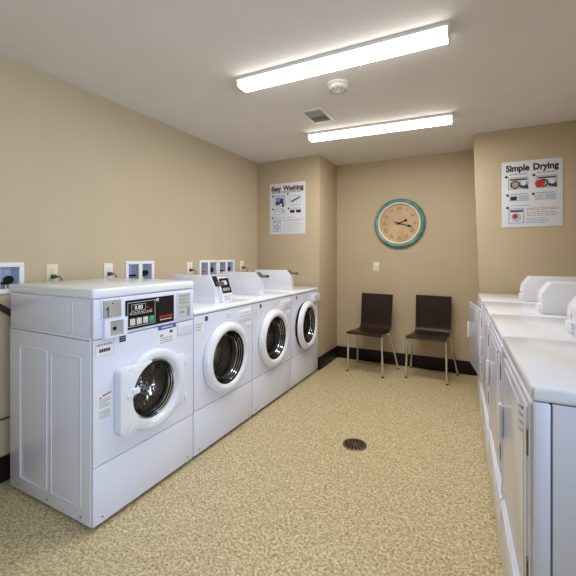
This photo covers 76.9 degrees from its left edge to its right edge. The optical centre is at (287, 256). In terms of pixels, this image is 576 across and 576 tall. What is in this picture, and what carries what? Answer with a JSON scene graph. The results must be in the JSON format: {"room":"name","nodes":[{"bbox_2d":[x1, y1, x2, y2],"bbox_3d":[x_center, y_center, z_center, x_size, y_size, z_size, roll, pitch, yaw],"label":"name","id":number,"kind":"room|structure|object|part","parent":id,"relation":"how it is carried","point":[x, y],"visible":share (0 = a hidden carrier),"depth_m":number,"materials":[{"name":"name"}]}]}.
{"room":"laundry","nodes":[
{"label":"laundry","id":0,"kind":"room"},
{"bbox_2d":[0,53,257,456],"bbox_3d":[-1.573,0.066,2.307,0.120,2.440,6.395,0,0,27],"label":"wall","id":1,"kind":"structure","parent":0,"point":[89,180],"depth_m":2.61,"materials":[{"name":"paint"}]},
{"bbox_2d":[0,453,9,482],"bbox_3d":[-1.651,1.212,2.014,0.011,0.147,5.562,0,0,27],"label":"baseboard","id":2,"kind":"structure","parent":1,"relation":"attached to","point":[4,460],"depth_m":2.07,"materials":[{"name":"black plastic"}]},
{"bbox_2d":[0,304,10,316],"bbox_3d":[-1.598,0.683,2.048,0.046,0.944,0.381,0,0,32],"label":"hose","id":3,"kind":"object","parent":1,"relation":"attached to","point":[4,309],"visible":0.17,"depth_m":2.03,"materials":[{"name":"black rubber"}]},
{"bbox_2d":[0,262,23,293],"bbox_3d":[-1.681,0.125,2.060,0.104,0.178,0.280,0,0,27],"label":"washer outlet box","id":4,"kind":"object","parent":1,"relation":"attached to","point":[10,273],"visible":0.78,"depth_m":2.14,"materials":[{"name":"white plastic"}]},
{"bbox_3d":[-1.638,0.137,2.102,0.034,0.050,0.074,0,0,27],"label":"valve handle","id":5,"kind":"part","parent":4,"relation":"part of","materials":[{"name":"black plastic"}]},
{"bbox_2d":[46,264,57,281],"bbox_3d":[-1.501,0.108,2.308,0.008,0.116,0.072,0,0,27],"label":"power outlet","id":6,"kind":"object","parent":1,"relation":"attached to","point":[50,268],"visible":0.8,"depth_m":2.30,"materials":[{"name":"beige plastic"}]},
{"bbox_2d":[104,263,112,277],"bbox_3d":[-1.318,0.108,2.661,0.008,0.116,0.072,0,0,27],"label":"power outlet","id":7,"kind":"object","parent":1,"relation":"attached to","point":[108,267],"visible":0.84,"depth_m":2.66,"materials":[{"name":"beige plastic"}]},
{"bbox_2d":[125,261,153,278],"bbox_3d":[-1.228,0.125,2.936,0.104,0.178,0.278,0,0,27],"label":"washer outlet box","id":8,"kind":"object","parent":1,"relation":"attached to","point":[133,269],"visible":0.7,"depth_m":2.94,"materials":[{"name":"white plastic"}]},
{"bbox_3d":[-1.185,0.137,2.978,0.034,0.050,0.074,0,0,27],"label":"valve handle","id":9,"kind":"part","parent":8,"relation":"part of","materials":[{"name":"black plastic"}]},
{"bbox_2d":[187,262,191,273],"bbox_3d":[-0.926,0.108,3.419,0.008,0.116,0.072,0,0,27],"label":"power outlet","id":10,"kind":"object","parent":1,"relation":"attached to","point":[189,264],"visible":0.92,"depth_m":3.41,"materials":[{"name":"beige plastic"}]},
{"bbox_2d":[199,260,217,276],"bbox_3d":[-0.841,0.125,3.685,0.104,0.178,0.285,0,0,27],"label":"washer outlet box","id":11,"kind":"object","parent":1,"relation":"attached to","point":[206,267],"visible":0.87,"depth_m":3.69,"materials":[{"name":"white plastic"}]},
{"bbox_2d":[218,260,234,276],"bbox_3d":[-0.707,0.125,3.944,0.104,0.178,0.286,0,0,27],"label":"washer outlet box","id":12,"kind":"object","parent":1,"relation":"attached to","point":[223,265],"visible":0.74,"depth_m":3.94,"materials":[{"name":"white plastic"}]},
{"bbox_2d":[240,261,243,270],"bbox_3d":[-0.530,0.108,4.186,0.008,0.116,0.072,0,0,27],"label":"power outlet","id":13,"kind":"object","parent":1,"relation":"attached to","point":[241,262],"visible":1,"depth_m":4.17,"materials":[{"name":"beige plastic"}]},
{"bbox_2d":[0,357,502,575],"bbox_3d":[-0.002,1.336,1.495,3.657,0.100,6.395,0,0,27],"label":"floor","id":14,"kind":"structure","parent":0,"point":[281,493],"depth_m":1.89,"materials":[{"name":"carpet"}]},
{"bbox_2d":[9,274,192,527],"bbox_3d":[-1.086,0.700,2.147,0.877,1.172,0.680,0,0,27],"label":"washing machine","id":15,"kind":"object","parent":14,"relation":"on","point":[101,370],"visible":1,"depth_m":1.85,"materials":[{"name":"white metal"}]},
{"bbox_3d":[-1.068,0.176,2.138,0.733,0.048,0.680,0,0,27],"label":"lid","id":16,"kind":"part","parent":15,"relation":"part of","materials":[{"name":"white metal"}]},
{"bbox_3d":[-0.773,0.685,1.817,0.018,0.042,0.072,0,0,27],"label":"handle","id":17,"kind":"part","parent":15,"relation":"part of","materials":[{"name":"white plastic"}]},
{"bbox_2d":[128,299,154,327],"bbox_3d":[-0.769,0.299,1.911,0.001,0.126,0.178,0,0,27],"label":"control panel","id":18,"kind":"object","parent":15,"relation":"attached to","point":[154,299],"depth_m":1.91,"materials":[{"name":"black plastic"}]},
{"bbox_3d":[-0.755,1.124,1.976,0.020,0.271,0.666,0,0,27],"label":"panel","id":19,"kind":"part","parent":15,"relation":"part of","materials":[{"name":"white metal"}]},
{"bbox_3d":[-0.756,0.688,1.976,0.018,0.590,0.666,0,0,27],"label":"panel","id":20,"kind":"part","parent":15,"relation":"part of","materials":[{"name":"white metal"}]},
{"bbox_3d":[-0.770,0.716,1.994,0.085,0.300,0.300,0,0,27],"label":"door glass","id":21,"kind":"part","parent":15,"relation":"part of","materials":[{"name":"glass"}]},
{"bbox_3d":[-0.721,0.716,1.970,0.045,0.426,0.468,0,0,27],"label":"door","id":22,"kind":"part","parent":15,"relation":"part of","materials":[{"name":"white plastic"}]},
{"bbox_3d":[-0.742,0.299,1.970,0.005,0.150,0.328,0,0,27],"label":"control panel","id":23,"kind":"part","parent":15,"relation":"part of","materials":[{"name":"black plastic"}]},
{"bbox_3d":[-0.629,0.294,2.188,0.006,0.160,0.116,0,0,27],"label":"detergent drawer","id":24,"kind":"part","parent":15,"relation":"part of","materials":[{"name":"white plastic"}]},
{"bbox_3d":[-0.625,0.293,2.186,0.001,0.145,0.102,0,0,27],"label":"instruction plate","id":25,"kind":"part","parent":15,"relation":"part of","materials":[{"name":"grey"}]},
{"bbox_2d":[107,272,252,456],"bbox_3d":[-0.780,0.700,2.748,0.869,1.172,0.674,0,0,27],"label":"washing machine","id":26,"kind":"object","parent":14,"relation":"on","point":[222,324],"visible":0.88,"depth_m":2.59,"materials":[{"name":"white metal"}]},
{"bbox_3d":[-0.525,0.707,2.348,0.028,0.100,0.018,0,0,27],"label":"handle","id":27,"kind":"part","parent":26,"relation":"part of","materials":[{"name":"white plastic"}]},
{"bbox_3d":[-0.531,0.182,2.669,0.043,0.076,0.054,0,0,27],"label":"meter panel","id":28,"kind":"part","parent":26,"relation":"part of","materials":[{"name":"black plastic"}]},
{"bbox_3d":[-0.445,1.121,2.576,0.020,0.278,0.666,0,0,27],"label":"panel","id":29,"kind":"part","parent":26,"relation":"part of","materials":[{"name":"white metal"}]},
{"bbox_3d":[-0.446,0.677,2.576,0.018,0.598,0.666,0,0,27],"label":"panel","id":30,"kind":"part","parent":26,"relation":"part of","materials":[{"name":"white metal"}]},
{"bbox_3d":[-0.756,0.359,2.737,0.726,0.030,0.672,0,0,27],"label":"lid","id":31,"kind":"part","parent":26,"relation":"part of","materials":[{"name":"white metal"}]},
{"bbox_3d":[-0.475,0.221,2.752,0.044,0.111,0.109,0,0,27],"label":"display panel","id":32,"kind":"part","parent":26,"relation":"part of","materials":[{"name":"black plastic"}]},
{"bbox_3d":[-0.419,0.707,2.553,0.048,0.488,0.488,0,0,27],"label":"door","id":33,"kind":"part","parent":26,"relation":"part of","materials":[{"name":"white plastic"}]},
{"bbox_3d":[-0.336,0.446,2.777,0.021,0.080,0.172,0,0,27],"label":"detergent drawer","id":34,"kind":"part","parent":26,"relation":"part of","materials":[{"name":"white plastic"}]},
{"bbox_2d":[189,269,290,415],"bbox_3d":[-0.470,0.700,3.348,0.869,1.172,0.674,0,0,27],"label":"washing machine","id":35,"kind":"object","parent":14,"relation":"on","point":[271,310],"visible":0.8,"depth_m":3.19,"materials":[{"name":"white metal"}]},
{"bbox_3d":[-0.446,0.359,3.337,0.726,0.030,0.672,0,0,27],"label":"lid","id":36,"kind":"part","parent":35,"relation":"part of","materials":[{"name":"white metal"}]},
{"bbox_3d":[-0.135,1.121,3.176,0.020,0.278,0.666,0,0,27],"label":"panel","id":37,"kind":"part","parent":35,"relation":"part of","materials":[{"name":"white metal"}]},
{"bbox_3d":[-0.136,0.677,3.177,0.018,0.598,0.666,0,0,27],"label":"panel","id":38,"kind":"part","parent":35,"relation":"part of","materials":[{"name":"white metal"}]},
{"bbox_3d":[-0.109,0.707,3.153,0.048,0.488,0.488,0,0,27],"label":"door","id":39,"kind":"part","parent":35,"relation":"part of","materials":[{"name":"white plastic"}]},
{"bbox_3d":[-0.026,0.446,3.377,0.021,0.080,0.172,0,0,27],"label":"detergent drawer","id":40,"kind":"part","parent":35,"relation":"part of","materials":[{"name":"white plastic"}]},
{"bbox_2d":[242,266,319,388],"bbox_3d":[-0.151,0.700,3.944,0.889,1.172,0.674,0,0,27],"label":"washing machine","id":41,"kind":"object","parent":14,"relation":"on","point":[304,300],"visible":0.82,"depth_m":3.75,"materials":[{"name":"white metal"}]},
{"bbox_3d":[-0.136,0.359,3.937,0.726,0.030,0.672,0,0,27],"label":"lid","id":42,"kind":"part","parent":41,"relation":"part of","materials":[{"name":"white metal"}]},
{"bbox_3d":[0.175,1.121,3.776,0.020,0.278,0.666,0,0,27],"label":"panel","id":43,"kind":"part","parent":41,"relation":"part of","materials":[{"name":"white metal"}]},
{"bbox_3d":[0.174,0.677,3.777,0.018,0.598,0.666,0,0,27],"label":"panel","id":44,"kind":"part","parent":41,"relation":"part of","materials":[{"name":"white metal"}]},
{"bbox_3d":[0.212,0.707,3.749,0.048,0.488,0.488,0,0,25],"label":"door","id":45,"kind":"part","parent":41,"relation":"part of","materials":[{"name":"white plastic"}]},
{"bbox_3d":[0.259,0.446,3.990,0.137,0.080,0.172,0,0,27],"label":"detergent drawer","id":46,"kind":"part","parent":41,"relation":"part of","materials":[{"name":"white plastic"}]},
{"bbox_2d":[343,438,366,450],"bbox_3d":[0.455,1.283,2.475,0.164,0.005,0.164,0,0,27],"label":"floor drain","id":47,"kind":"object","parent":14,"relation":"on","point":[353,444],"visible":1,"depth_m":2.47,"materials":[{"name":"black metal"}]},
{"bbox_2d":[346,293,398,377],"bbox_3d":[0.935,0.862,4.100,0.524,0.848,0.438,0,0,34],"label":"chair","id":48,"kind":"object","parent":14,"relation":"on","point":[376,309],"visible":1,"depth_m":4.19,"materials":[{"name":"brown wood"}]},
{"bbox_3d":[0.694,1.064,4.069,0.080,0.429,0.027,0,0,-3],"label":"leg","id":49,"kind":"part","parent":48,"relation":"part of","materials":[{"name":"silver metal"}]},
{"bbox_3d":[0.837,1.067,4.327,0.043,0.428,0.188,0,0,0],"label":"leg","id":50,"kind":"part","parent":48,"relation":"part of","materials":[{"name":"silver metal"}]},
{"bbox_3d":[0.906,0.846,4.057,0.396,0.025,0.334,0,0,34],"label":"seat","id":51,"kind":"part","parent":48,"relation":"part of","materials":[{"name":"brown wood"}]},
{"bbox_3d":[1.026,0.642,4.233,0.376,0.409,0.096,0,0,34],"label":"backrest","id":52,"kind":"part","parent":48,"relation":"part of","materials":[{"name":"brown wood"}]},
{"bbox_3d":[0.994,1.064,3.865,0.027,0.429,0.080,0,0,-19],"label":"leg","id":53,"kind":"part","parent":48,"relation":"part of","materials":[{"name":"silver metal"}]},
{"bbox_3d":[1.182,1.067,4.091,0.188,0.428,0.043,0,0,-21],"label":"leg","id":54,"kind":"part","parent":48,"relation":"part of","materials":[{"name":"silver metal"}]},
{"bbox_2d":[404,295,458,385],"bbox_3d":[1.516,0.862,3.882,0.524,0.848,0.438,0,0,33],"label":"chair","id":55,"kind":"object","parent":14,"relation":"on","point":[433,313],"visible":1,"depth_m":3.98,"materials":[{"name":"brown wood"}]},
{"bbox_3d":[1.276,1.064,3.845,0.080,0.429,0.027,0,0,-4],"label":"leg","id":56,"kind":"part","parent":55,"relation":"part of","materials":[{"name":"silver metal"}]},
{"bbox_3d":[1.412,1.067,4.106,0.043,0.428,0.188,0,0,-2],"label":"leg","id":57,"kind":"part","parent":55,"relation":"part of","materials":[{"name":"silver metal"}]},
{"bbox_3d":[1.488,0.846,3.838,0.396,0.025,0.334,0,0,33],"label":"seat","id":58,"kind":"part","parent":55,"relation":"part of","materials":[{"name":"brown wood"}]},
{"bbox_3d":[1.603,0.642,4.017,0.376,0.409,0.096,0,0,33],"label":"backrest","id":59,"kind":"part","parent":55,"relation":"part of","materials":[{"name":"brown wood"}]},
{"bbox_3d":[1.581,1.064,3.648,0.027,0.429,0.080,0,0,-20],"label":"leg","id":60,"kind":"part","parent":55,"relation":"part of","materials":[{"name":"silver metal"}]},
{"bbox_3d":[1.763,1.067,3.880,0.188,0.428,0.043,0,0,-22],"label":"leg","id":61,"kind":"part","parent":55,"relation":"part of","materials":[{"name":"silver metal"}]},
{"bbox_2d":[467,276,575,423],"bbox_3d":[1.898,0.718,2.889,0.831,1.136,0.656,0,0,25],"label":"dryer","id":62,"kind":"object","parent":14,"relation":"on","point":[529,288],"visible":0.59,"depth_m":2.86,"materials":[{"name":"white metal"}]},
{"bbox_3d":[1.623,0.654,3.253,0.023,0.144,0.028,0,0,18],"label":"handle","id":63,"kind":"part","parent":62,"relation":"part of","materials":[{"name":"white plastic"}]},
{"bbox_3d":[1.576,0.678,3.027,0.032,0.545,0.525,0,0,18],"label":"door","id":64,"kind":"part","parent":62,"relation":"part of","materials":[{"name":"white metal"}]},
{"bbox_3d":[1.609,1.149,3.024,0.033,0.245,0.648,0,0,25],"label":"panel","id":65,"kind":"part","parent":62,"relation":"part of","materials":[{"name":"white metal"}]},
{"bbox_3d":[1.612,0.701,3.022,0.026,0.646,0.632,0,0,25],"label":"panel","id":66,"kind":"part","parent":62,"relation":"part of","materials":[{"name":"white metal"}]},
{"bbox_3d":[1.938,0.354,2.870,0.742,0.039,0.656,0,0,25],"label":"lid","id":67,"kind":"part","parent":62,"relation":"part of","materials":[{"name":"white metal"}]},
{"bbox_2d":[479,281,575,465],"bbox_3d":[1.648,0.718,2.277,0.767,1.136,0.656,0,0,25],"label":"dryer","id":68,"kind":"object","parent":14,"relation":"on","point":[553,298],"visible":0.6,"depth_m":2.18,"materials":[{"name":"white metal"}]},
{"bbox_3d":[1.404,0.654,2.634,0.023,0.144,0.028,0,0,25],"label":"handle","id":69,"kind":"part","parent":68,"relation":"part of","materials":[{"name":"white plastic"}]},
{"bbox_3d":[1.330,1.149,2.426,0.033,0.245,0.648,0,0,25],"label":"panel","id":70,"kind":"part","parent":68,"relation":"part of","materials":[{"name":"white metal"}]},
{"bbox_3d":[1.328,0.678,2.416,0.032,0.545,0.525,0,0,25],"label":"door","id":71,"kind":"part","parent":68,"relation":"part of","materials":[{"name":"white metal"}]},
{"bbox_3d":[1.333,0.701,2.424,0.026,0.646,0.632,0,0,25],"label":"panel","id":72,"kind":"part","parent":68,"relation":"part of","materials":[{"name":"white metal"}]},
{"bbox_3d":[1.660,0.354,2.272,0.742,0.039,0.656,0,0,25],"label":"lid","id":73,"kind":"part","parent":68,"relation":"part of","materials":[{"name":"white metal"}]},
{"bbox_3d":[1.494,0.300,2.164,0.014,0.040,0.100,0,0,25],"label":"coin drawer","id":74,"kind":"part","parent":68,"relation":"part of","materials":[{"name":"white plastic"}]},
{"bbox_2d":[486,296,575,554],"bbox_3d":[1.369,0.718,1.679,0.767,1.136,0.656,0,0,25],"label":"dryer","id":75,"kind":"object","parent":14,"relation":"on","point":[500,326],"visible":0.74,"depth_m":1.72,"materials":[{"name":"white metal"}]},
{"bbox_3d":[1.125,0.654,2.036,0.023,0.144,0.028,0,0,25],"label":"handle","id":76,"kind":"part","parent":75,"relation":"part of","materials":[{"name":"white plastic"}]},
{"bbox_3d":[1.051,1.149,1.827,0.033,0.245,0.648,0,0,25],"label":"panel","id":77,"kind":"part","parent":75,"relation":"part of","materials":[{"name":"white metal"}]},
{"bbox_3d":[1.050,0.678,1.818,0.032,0.545,0.525,0,0,25],"label":"door","id":78,"kind":"part","parent":75,"relation":"part of","materials":[{"name":"white metal"}]},
{"bbox_3d":[1.054,0.701,1.826,0.026,0.646,0.632,0,0,25],"label":"panel","id":79,"kind":"part","parent":75,"relation":"part of","materials":[{"name":"white metal"}]},
{"bbox_3d":[1.381,0.354,1.674,0.742,0.039,0.656,0,0,25],"label":"lid","id":80,"kind":"part","parent":75,"relation":"part of","materials":[{"name":"white metal"}]},
{"bbox_3d":[1.216,0.300,1.565,0.014,0.040,0.100,0,0,25],"label":"coin drawer","id":81,"kind":"part","parent":75,"relation":"part of","materials":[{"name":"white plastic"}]},
{"bbox_2d":[498,336,575,575],"bbox_3d":[1.091,0.718,1.081,0.767,1.136,0.656,0,0,25],"label":"dryer","id":82,"kind":"object","parent":14,"relation":"on","point":[537,409],"visible":1,"depth_m":0.97,"materials":[{"name":"white metal"}]},
{"bbox_3d":[0.847,0.654,1.437,0.023,0.144,0.028,0,0,25],"label":"handle","id":83,"kind":"part","parent":82,"relation":"part of","materials":[{"name":"white plastic"}]},
{"bbox_3d":[0.773,1.149,1.229,0.033,0.245,0.648,0,0,25],"label":"panel","id":84,"kind":"part","parent":82,"relation":"part of","materials":[{"name":"white metal"}]},
{"bbox_3d":[0.771,0.678,1.220,0.032,0.545,0.525,0,0,25],"label":"door","id":85,"kind":"part","parent":82,"relation":"part of","materials":[{"name":"white metal"}]},
{"bbox_3d":[0.776,0.701,1.228,0.026,0.646,0.632,0,0,25],"label":"panel","id":86,"kind":"part","parent":82,"relation":"part of","materials":[{"name":"white metal"}]},
{"bbox_3d":[1.102,0.354,1.076,0.742,0.039,0.656,0,0,25],"label":"lid","id":87,"kind":"part","parent":82,"relation":"part of","materials":[{"name":"white metal"}]},
{"bbox_2d":[0,0,575,165],"bbox_3d":[-0.002,-1.204,1.495,3.657,0.100,6.395,0,0,27],"label":"ceiling","id":88,"kind":"structure","parent":0,"point":[506,64],"depth_m":2.19,"materials":[{"name":"paint"}]},
{"bbox_2d":[299,107,334,123],"bbox_3d":[0.241,-1.150,2.971,0.200,0.009,0.300,0,0,27],"label":"ceiling vent","id":89,"kind":"object","parent":88,"relation":"in","point":[315,115],"visible":1,"depth_m":2.95,"materials":[{"name":"white metal"}]},
{"bbox_2d":[327,79,348,94],"bbox_3d":[0.334,-1.125,2.426,0.144,0.058,0.144,0,0,27],"label":"smoke detector","id":90,"kind":"object","parent":88,"relation":"attached to","point":[336,86],"visible":1,"depth_m":2.39,"materials":[{"name":"white plastic"}]},
{"bbox_2d":[330,87,345,94],"bbox_3d":[0.334,-1.104,2.426,0.110,0.015,0.105,0,0,27],"label":"grille","id":91,"kind":"object","parent":90,"relation":"attached to","point":[335,90],"depth_m":2.41,"materials":[{"name":"white plastic"}]},
{"bbox_3d":[0.334,-1.145,2.426,0.144,0.018,0.144,0,0,27],"label":"mounting plate","id":92,"kind":"part","parent":90,"relation":"part of","materials":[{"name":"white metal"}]},
{"bbox_2d":[236,20,450,92],"bbox_3d":[0.252,-1.124,2.104,1.262,0.060,0.118,0,0,27],"label":"ceiling light","id":93,"kind":"object","parent":88,"relation":"attached to","point":[437,34],"visible":1,"depth_m":2.02,"materials":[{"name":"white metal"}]},
{"bbox_2d":[307,112,453,141],"bbox_3d":[0.774,-1.124,3.196,1.246,0.060,0.118,0,0,23],"label":"ceiling light","id":94,"kind":"object","parent":88,"relation":"attached to","point":[446,118],"visible":1,"depth_m":3.13,"materials":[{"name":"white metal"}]},
{"bbox_2d":[258,155,336,356],"bbox_3d":[0.124,0.066,4.561,0.827,2.440,0.592,0,0,27],"label":"wall","id":95,"kind":"structure","parent":0,"point":[312,254],"depth_m":4.30,"materials":[{"name":"paint"}]},
{"bbox_2d":[270,181,304,234],"bbox_3d":[-0.010,-0.568,4.293,0.474,0.609,0.006,0,0,27],"label":"poster","id":96,"kind":"object","parent":95,"relation":"attached to","point":[287,200],"visible":1,"depth_m":4.29,"materials":[{"name":"white paper"}]},
{"bbox_2d":[320,346,337,369],"bbox_3d":[0.496,1.212,4.368,0.011,0.147,0.592,0,0,27],"label":"baseboard","id":97,"kind":"structure","parent":95,"relation":"attached to","point":[325,359],"depth_m":4.33,"materials":[{"name":"black plastic"}]},
{"bbox_2d":[337,150,478,360],"bbox_3d":[1.438,0.066,4.283,3.417,2.440,0.120,0,0,27],"label":"wall","id":98,"kind":"structure","parent":0,"point":[443,262],"depth_m":4.23,"materials":[{"name":"paint"}]},
{"bbox_2d":[373,262,378,271],"bbox_3d":[1.068,0.125,4.397,0.072,0.116,0.017,0,0,27],"label":"light switch","id":99,"kind":"object","parent":98,"relation":"attached to","point":[375,264],"visible":1,"depth_m":4.40,"materials":[{"name":"beige plastic"}]},
{"bbox_2d":[374,198,425,247],"bbox_3d":[1.305,-0.389,4.256,0.586,0.586,0.050,0,0,27],"label":"wall clock","id":100,"kind":"object","parent":98,"relation":"attached to","point":[399,223],"visible":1,"depth_m":4.25,"materials":[{"name":"teal paint"}]},
{"bbox_2d":[338,346,476,375],"bbox_3d":[1.351,1.212,4.254,1.613,0.147,0.011,0,0,27],"label":"baseboard","id":101,"kind":"structure","parent":98,"relation":"attached to","point":[423,362],"depth_m":4.20,"materials":[{"name":"black plastic"}]},
{"bbox_2d":[473,120,575,294],"bbox_3d":[2.338,0.066,3.433,1.038,2.440,0.562,0,0,27],"label":"wall","id":102,"kind":"structure","parent":0,"point":[506,257],"depth_m":3.25,"materials":[{"name":"paint"}]},
{"bbox_2d":[502,157,562,227],"bbox_3d":[2.155,-0.558,3.209,0.454,0.592,0.006,0,0,27],"label":"poster","id":103,"kind":"object","parent":102,"relation":"attached to","point":[532,190],"visible":1,"depth_m":3.20,"materials":[{"name":"white paper"}]}
]}

